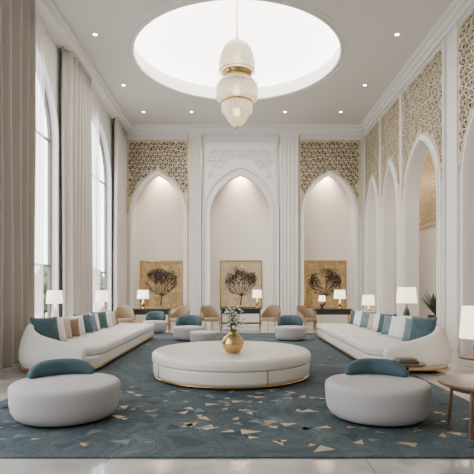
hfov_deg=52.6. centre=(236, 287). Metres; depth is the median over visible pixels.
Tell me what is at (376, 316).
throw pillow
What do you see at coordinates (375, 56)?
ceiling
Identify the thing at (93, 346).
seat cushion
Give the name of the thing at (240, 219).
niche
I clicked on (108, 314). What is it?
throw pillow
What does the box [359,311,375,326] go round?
throw pillow
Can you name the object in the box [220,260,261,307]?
wall art
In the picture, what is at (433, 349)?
sofa
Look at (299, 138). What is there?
trim
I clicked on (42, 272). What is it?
tree
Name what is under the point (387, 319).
throw pillow
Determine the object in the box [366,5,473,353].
wall
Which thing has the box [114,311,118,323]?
throw pillow
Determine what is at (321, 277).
wall art
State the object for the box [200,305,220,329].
armchair
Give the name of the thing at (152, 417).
area rug
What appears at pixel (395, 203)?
wall corridor end
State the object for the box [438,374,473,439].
wood side table
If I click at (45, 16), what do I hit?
crown molding
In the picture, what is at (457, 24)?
pier edge
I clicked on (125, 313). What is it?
armchair
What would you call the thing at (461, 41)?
lattice
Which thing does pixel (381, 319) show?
throw pillow
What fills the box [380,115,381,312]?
pier edge
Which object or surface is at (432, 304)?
potted plant
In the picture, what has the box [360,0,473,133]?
crown molding
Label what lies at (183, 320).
cushion
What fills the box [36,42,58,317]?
window frame
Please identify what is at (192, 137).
rib
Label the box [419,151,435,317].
wall
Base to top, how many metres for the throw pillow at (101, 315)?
0.464 m
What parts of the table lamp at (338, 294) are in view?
lamp shade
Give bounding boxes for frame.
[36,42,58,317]
[36,62,50,317]
[91,116,106,309]
[92,112,111,311]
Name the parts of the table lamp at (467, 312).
lamp shade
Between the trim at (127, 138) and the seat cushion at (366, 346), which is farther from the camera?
the trim at (127, 138)
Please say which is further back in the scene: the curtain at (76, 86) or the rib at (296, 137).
the rib at (296, 137)
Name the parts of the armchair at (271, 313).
seat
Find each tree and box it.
[35,266,46,317]
[35,277,46,313]
[93,268,103,283]
[93,272,103,301]
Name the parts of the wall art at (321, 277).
frame, frame, frame, frame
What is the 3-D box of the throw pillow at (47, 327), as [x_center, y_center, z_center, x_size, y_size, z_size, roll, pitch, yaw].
[-3.751,0.840,9.420,0.233,0.535,0.560,0,0,42]
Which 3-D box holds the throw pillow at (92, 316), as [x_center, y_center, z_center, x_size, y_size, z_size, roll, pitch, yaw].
[-3.735,0.881,12.110,0.228,0.453,0.480,0,0,37]
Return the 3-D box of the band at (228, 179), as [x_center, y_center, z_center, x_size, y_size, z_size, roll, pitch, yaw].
[0.150,-1.681,20.710,2.760,6.563,0.100,0,0,0]
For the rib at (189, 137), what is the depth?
20.61 m
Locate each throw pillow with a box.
[30,317,60,340]
[57,317,66,340]
[63,317,72,338]
[66,315,85,334]
[70,319,80,336]
[73,314,93,332]
[79,314,98,330]
[91,311,107,327]
[95,313,99,329]
[106,311,112,326]
[111,311,116,324]
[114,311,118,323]
[349,310,355,323]
[353,310,366,324]
[357,311,361,325]
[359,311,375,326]
[367,314,373,328]
[372,313,379,330]
[376,313,396,332]
[381,315,391,333]
[388,316,396,335]
[394,314,417,338]
[402,318,411,340]
[408,316,437,340]
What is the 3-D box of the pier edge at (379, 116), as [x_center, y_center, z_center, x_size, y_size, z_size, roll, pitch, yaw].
[5.510,-2.500,18.440,0.080,8.200,0.050,0,0,0]
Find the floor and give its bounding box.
[0,323,473,473]
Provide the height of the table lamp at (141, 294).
0.740 m
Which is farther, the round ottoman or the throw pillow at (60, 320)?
the round ottoman
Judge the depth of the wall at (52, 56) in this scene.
13.39 m
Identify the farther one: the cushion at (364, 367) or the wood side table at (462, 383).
the cushion at (364, 367)
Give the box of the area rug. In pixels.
[0,333,473,457]
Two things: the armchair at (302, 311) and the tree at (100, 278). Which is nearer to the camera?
the armchair at (302, 311)
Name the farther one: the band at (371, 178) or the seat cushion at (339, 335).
the band at (371, 178)
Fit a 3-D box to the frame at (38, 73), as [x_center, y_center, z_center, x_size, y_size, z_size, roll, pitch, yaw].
[-5.120,-2.325,11.450,0.080,7.350,3.360,0,0,0]
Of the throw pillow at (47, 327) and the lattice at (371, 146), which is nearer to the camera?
the throw pillow at (47, 327)
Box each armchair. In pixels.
[115,305,134,322]
[168,305,189,330]
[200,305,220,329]
[260,305,280,329]
[296,305,317,331]
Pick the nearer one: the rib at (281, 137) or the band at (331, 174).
the rib at (281, 137)
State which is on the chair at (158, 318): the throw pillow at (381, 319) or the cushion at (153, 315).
the cushion at (153, 315)
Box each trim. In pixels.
[127,138,187,138]
[202,138,278,322]
[299,138,361,309]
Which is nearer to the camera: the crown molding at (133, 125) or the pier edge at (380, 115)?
the pier edge at (380, 115)
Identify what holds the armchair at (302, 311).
on the floor
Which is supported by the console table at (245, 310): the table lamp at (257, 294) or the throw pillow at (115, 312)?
the table lamp at (257, 294)
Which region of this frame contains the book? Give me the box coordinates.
[395,357,416,360]
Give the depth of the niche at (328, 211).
21.91 m
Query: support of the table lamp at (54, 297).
on the side table
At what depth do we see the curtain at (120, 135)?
19.32 m
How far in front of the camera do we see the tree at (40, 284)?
20.81 m
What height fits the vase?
0.812 m
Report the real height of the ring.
0.095 m
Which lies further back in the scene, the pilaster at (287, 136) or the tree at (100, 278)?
the tree at (100, 278)
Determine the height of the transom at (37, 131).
0.060 m
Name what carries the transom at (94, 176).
attached to the wall at (52, 56)
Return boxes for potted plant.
[421,292,435,317]
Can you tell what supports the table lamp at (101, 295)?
on the side table
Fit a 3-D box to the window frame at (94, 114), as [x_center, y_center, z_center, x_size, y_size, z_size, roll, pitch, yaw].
[-4.945,-2.250,16.850,0.070,7.700,3.900,0,0,0]
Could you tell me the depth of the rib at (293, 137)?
20.54 m
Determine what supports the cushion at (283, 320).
on the chair at (290, 327)
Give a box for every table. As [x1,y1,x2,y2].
[133,309,171,327]
[152,341,310,388]
[220,308,261,327]
[312,309,352,328]
[402,361,425,372]
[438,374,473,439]
[458,354,473,360]
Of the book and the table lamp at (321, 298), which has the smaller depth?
the book
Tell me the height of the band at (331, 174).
6.567 m
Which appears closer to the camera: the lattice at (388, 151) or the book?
the book
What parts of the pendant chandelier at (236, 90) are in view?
glass, rod, glass, glass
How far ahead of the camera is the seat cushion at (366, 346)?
9.85 m
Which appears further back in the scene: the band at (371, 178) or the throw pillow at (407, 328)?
the band at (371, 178)
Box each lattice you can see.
[127,140,187,213]
[299,140,360,213]
[365,120,378,210]
[381,96,399,206]
[401,45,442,197]
[457,8,473,166]
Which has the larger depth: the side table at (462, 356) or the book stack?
the side table at (462, 356)
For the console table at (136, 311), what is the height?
0.780 m
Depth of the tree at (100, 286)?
31.02 m
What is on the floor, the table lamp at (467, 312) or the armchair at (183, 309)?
the armchair at (183, 309)
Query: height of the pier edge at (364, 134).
8.200 m
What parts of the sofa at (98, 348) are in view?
gold trim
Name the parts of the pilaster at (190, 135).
gold edge, gold edge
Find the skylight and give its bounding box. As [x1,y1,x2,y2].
[135,0,338,86]
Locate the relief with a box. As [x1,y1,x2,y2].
[204,143,276,208]
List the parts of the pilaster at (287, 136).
gold edge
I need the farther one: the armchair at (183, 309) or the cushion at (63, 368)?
the armchair at (183, 309)
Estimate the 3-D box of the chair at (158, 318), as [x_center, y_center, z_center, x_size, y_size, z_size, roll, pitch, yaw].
[-2.900,1.206,17.000,0.840,0.744,0.840,0,0,0]
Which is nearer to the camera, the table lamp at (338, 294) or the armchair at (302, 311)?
the armchair at (302, 311)
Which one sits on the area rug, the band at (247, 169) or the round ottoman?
the round ottoman
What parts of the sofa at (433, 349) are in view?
gold trim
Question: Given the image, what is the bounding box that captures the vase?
[220,305,246,352]
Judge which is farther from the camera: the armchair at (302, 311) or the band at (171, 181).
the band at (171, 181)
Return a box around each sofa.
[18,310,154,370]
[316,310,451,371]
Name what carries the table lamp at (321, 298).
on the console table at (315, 311)
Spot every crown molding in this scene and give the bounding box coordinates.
[35,0,131,132]
[127,124,363,133]
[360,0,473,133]
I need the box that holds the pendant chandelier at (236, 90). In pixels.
[216,0,257,128]
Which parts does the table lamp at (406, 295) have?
lamp shade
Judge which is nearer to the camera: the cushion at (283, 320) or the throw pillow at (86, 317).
the throw pillow at (86, 317)
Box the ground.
[35,302,103,317]
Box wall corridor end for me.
[395,203,395,313]
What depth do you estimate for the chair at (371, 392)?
5.48 m
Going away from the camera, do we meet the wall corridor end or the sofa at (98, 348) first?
the sofa at (98, 348)
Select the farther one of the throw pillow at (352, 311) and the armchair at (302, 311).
the armchair at (302, 311)
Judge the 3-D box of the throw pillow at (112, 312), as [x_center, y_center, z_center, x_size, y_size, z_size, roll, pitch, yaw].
[-3.732,0.897,14.050,0.209,0.422,0.440,0,0,38]
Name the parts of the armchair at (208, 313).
seat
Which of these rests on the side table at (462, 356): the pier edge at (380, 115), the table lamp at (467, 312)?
the table lamp at (467, 312)
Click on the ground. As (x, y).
(37, 315)
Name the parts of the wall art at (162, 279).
frame, frame, frame, frame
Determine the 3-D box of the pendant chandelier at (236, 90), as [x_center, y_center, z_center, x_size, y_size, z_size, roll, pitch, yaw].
[0.000,-5.695,12.100,1.046,3.390,1.046,0,0,-34]
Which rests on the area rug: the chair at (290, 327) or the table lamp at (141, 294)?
the chair at (290, 327)
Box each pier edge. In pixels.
[364,134,365,309]
[379,116,379,312]
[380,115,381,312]
[400,90,402,314]
[443,39,445,331]
[456,23,459,351]
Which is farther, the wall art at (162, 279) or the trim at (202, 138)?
the wall art at (162, 279)
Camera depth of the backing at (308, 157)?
20.75 m
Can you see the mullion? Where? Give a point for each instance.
(96, 156)
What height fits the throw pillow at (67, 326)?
0.468 m
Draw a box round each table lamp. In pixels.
[46,290,62,317]
[95,290,108,310]
[137,290,148,308]
[252,290,261,307]
[319,296,325,308]
[334,290,345,308]
[362,295,374,310]
[396,287,416,315]
[459,306,473,355]
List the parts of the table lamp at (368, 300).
lamp shade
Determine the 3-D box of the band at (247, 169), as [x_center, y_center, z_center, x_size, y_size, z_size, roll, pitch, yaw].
[0.150,-1.827,20.715,3.320,6.854,0.090,0,0,0]
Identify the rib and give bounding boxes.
[189,137,190,314]
[192,137,192,314]
[194,137,195,314]
[197,137,197,315]
[200,137,200,306]
[281,137,282,314]
[285,137,285,314]
[289,137,289,314]
[293,137,293,314]
[296,137,297,307]
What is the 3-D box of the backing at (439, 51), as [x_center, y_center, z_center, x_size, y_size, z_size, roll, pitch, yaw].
[5.544,-4.750,14.400,0.010,3.500,3.240,0,0,0]
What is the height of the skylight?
0.001 m
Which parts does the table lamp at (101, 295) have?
lamp shade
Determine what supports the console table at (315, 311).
on the floor
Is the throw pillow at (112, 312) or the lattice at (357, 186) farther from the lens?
the lattice at (357, 186)
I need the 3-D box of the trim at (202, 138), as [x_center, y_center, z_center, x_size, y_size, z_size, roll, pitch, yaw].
[0.150,-2.486,20.740,3.300,7.971,0.057,0,0,0]
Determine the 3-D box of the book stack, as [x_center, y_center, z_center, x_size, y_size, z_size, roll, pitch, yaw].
[2.440,1.045,6.930,0.300,0.064,0.220,0,0,0]
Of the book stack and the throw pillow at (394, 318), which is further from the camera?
the throw pillow at (394, 318)
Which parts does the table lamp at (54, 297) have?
lamp shade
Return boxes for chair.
[8,358,120,428]
[143,311,166,332]
[173,315,203,340]
[275,315,305,340]
[325,358,431,427]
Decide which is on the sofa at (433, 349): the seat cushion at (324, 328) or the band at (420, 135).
the seat cushion at (324, 328)
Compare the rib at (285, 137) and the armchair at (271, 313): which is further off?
the rib at (285, 137)
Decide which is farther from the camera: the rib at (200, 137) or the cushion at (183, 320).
the rib at (200, 137)
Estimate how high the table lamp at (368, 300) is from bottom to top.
0.740 m
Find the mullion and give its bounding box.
[96,156,96,311]
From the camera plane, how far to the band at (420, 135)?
12.97 m
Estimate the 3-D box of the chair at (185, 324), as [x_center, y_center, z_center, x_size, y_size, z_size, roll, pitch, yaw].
[-1.480,1.206,14.600,0.939,0.744,0.939,0,0,14]
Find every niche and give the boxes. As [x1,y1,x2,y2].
[134,177,183,322]
[210,176,270,322]
[304,177,353,322]
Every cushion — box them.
[27,358,94,378]
[62,337,123,355]
[75,329,141,343]
[100,323,154,334]
[145,311,165,320]
[176,315,201,325]
[277,315,302,325]
[316,323,366,333]
[329,329,393,343]
[345,358,408,377]
[346,337,406,355]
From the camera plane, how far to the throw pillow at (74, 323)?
10.82 m
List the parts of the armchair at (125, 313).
seat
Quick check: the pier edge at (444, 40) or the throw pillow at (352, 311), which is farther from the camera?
the throw pillow at (352, 311)
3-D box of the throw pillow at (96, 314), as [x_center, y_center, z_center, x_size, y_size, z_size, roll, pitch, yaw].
[-3.767,0.885,12.510,0.206,0.445,0.460,0,0,29]
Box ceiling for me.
[52,0,452,123]
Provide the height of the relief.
2.850 m
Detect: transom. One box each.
[35,263,49,266]
[36,130,49,141]
[92,174,105,185]
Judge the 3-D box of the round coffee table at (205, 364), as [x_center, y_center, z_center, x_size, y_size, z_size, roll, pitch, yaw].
[-0.100,1.343,8.750,2.858,0.470,2.858,0,0,6]
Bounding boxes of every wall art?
[140,260,181,307]
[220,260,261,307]
[304,260,345,307]
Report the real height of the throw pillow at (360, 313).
0.443 m
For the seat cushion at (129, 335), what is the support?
on the sofa at (98, 348)
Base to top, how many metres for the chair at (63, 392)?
0.648 m
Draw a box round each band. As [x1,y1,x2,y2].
[129,171,186,322]
[202,166,278,324]
[208,173,272,324]
[302,173,356,324]
[365,177,377,311]
[371,175,378,312]
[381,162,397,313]
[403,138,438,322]
[412,134,441,324]
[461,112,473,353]
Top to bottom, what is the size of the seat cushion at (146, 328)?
0.180 m
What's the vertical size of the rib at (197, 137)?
7.780 m
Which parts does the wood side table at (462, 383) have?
leg, leg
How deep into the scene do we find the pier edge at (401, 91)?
16.06 m
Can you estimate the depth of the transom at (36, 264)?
12.59 m
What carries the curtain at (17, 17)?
hanging from the wall at (52, 56)
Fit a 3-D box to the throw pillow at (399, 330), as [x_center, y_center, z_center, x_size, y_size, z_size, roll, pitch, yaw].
[3.632,0.846,10.340,0.215,0.523,0.540,0,0,-32]
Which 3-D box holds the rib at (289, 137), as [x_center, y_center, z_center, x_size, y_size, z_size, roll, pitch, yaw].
[2.250,-2.590,20.580,0.056,7.780,0.080,0,0,0]
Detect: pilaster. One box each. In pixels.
[188,134,201,324]
[279,134,298,314]
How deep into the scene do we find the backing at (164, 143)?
20.75 m
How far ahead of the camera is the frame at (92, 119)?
18.63 m
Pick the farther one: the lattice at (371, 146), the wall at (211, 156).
the wall at (211, 156)
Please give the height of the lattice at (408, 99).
3.500 m
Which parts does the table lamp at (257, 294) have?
lamp shade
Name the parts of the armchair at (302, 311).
seat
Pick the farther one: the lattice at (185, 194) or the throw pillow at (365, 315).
the lattice at (185, 194)
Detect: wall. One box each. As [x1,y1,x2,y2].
[36,19,113,316]
[126,134,363,324]
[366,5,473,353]
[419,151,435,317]
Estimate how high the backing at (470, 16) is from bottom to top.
3.500 m
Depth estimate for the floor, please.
4.38 m
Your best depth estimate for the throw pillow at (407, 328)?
9.94 m
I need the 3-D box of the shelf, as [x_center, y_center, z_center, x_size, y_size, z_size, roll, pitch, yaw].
[0.150,1.430,19.600,1.600,0.040,0.400,0,0,0]
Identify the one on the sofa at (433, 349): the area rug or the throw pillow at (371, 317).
the throw pillow at (371, 317)
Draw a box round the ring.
[131,0,342,99]
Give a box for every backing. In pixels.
[128,142,187,196]
[300,142,359,196]
[403,51,441,160]
[460,16,473,147]
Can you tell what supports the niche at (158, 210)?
attached to the wall at (211, 156)
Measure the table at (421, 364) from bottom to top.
0.500 m
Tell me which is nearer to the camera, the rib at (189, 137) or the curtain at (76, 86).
the curtain at (76, 86)
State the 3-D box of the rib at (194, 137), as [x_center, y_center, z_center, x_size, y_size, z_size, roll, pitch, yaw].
[-1.800,-2.590,20.580,0.056,7.780,0.080,0,0,0]
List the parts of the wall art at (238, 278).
frame, frame, frame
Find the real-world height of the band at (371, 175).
6.241 m
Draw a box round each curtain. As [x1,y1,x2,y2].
[0,0,35,369]
[61,47,92,317]
[113,118,126,322]
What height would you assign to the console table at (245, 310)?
0.780 m
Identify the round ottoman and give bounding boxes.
[190,330,216,341]
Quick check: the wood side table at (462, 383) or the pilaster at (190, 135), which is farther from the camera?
the pilaster at (190, 135)
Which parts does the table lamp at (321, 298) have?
lamp shade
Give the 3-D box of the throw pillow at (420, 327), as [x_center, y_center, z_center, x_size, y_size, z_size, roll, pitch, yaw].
[3.639,0.837,9.420,0.220,0.542,0.560,0,0,-37]
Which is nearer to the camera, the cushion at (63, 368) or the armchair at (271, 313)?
the cushion at (63, 368)
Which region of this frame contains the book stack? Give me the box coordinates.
[393,357,418,363]
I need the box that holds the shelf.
[222,322,259,323]
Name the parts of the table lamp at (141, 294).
lamp shade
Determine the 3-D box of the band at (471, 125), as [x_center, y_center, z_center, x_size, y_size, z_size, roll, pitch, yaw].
[5.500,-1.455,10.100,0.100,6.111,3.120,0,0,0]
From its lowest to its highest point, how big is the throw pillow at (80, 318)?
0.467 m
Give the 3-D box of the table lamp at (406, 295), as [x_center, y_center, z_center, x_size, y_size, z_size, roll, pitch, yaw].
[4.560,0.479,12.900,0.540,1.000,0.540,0,0,0]

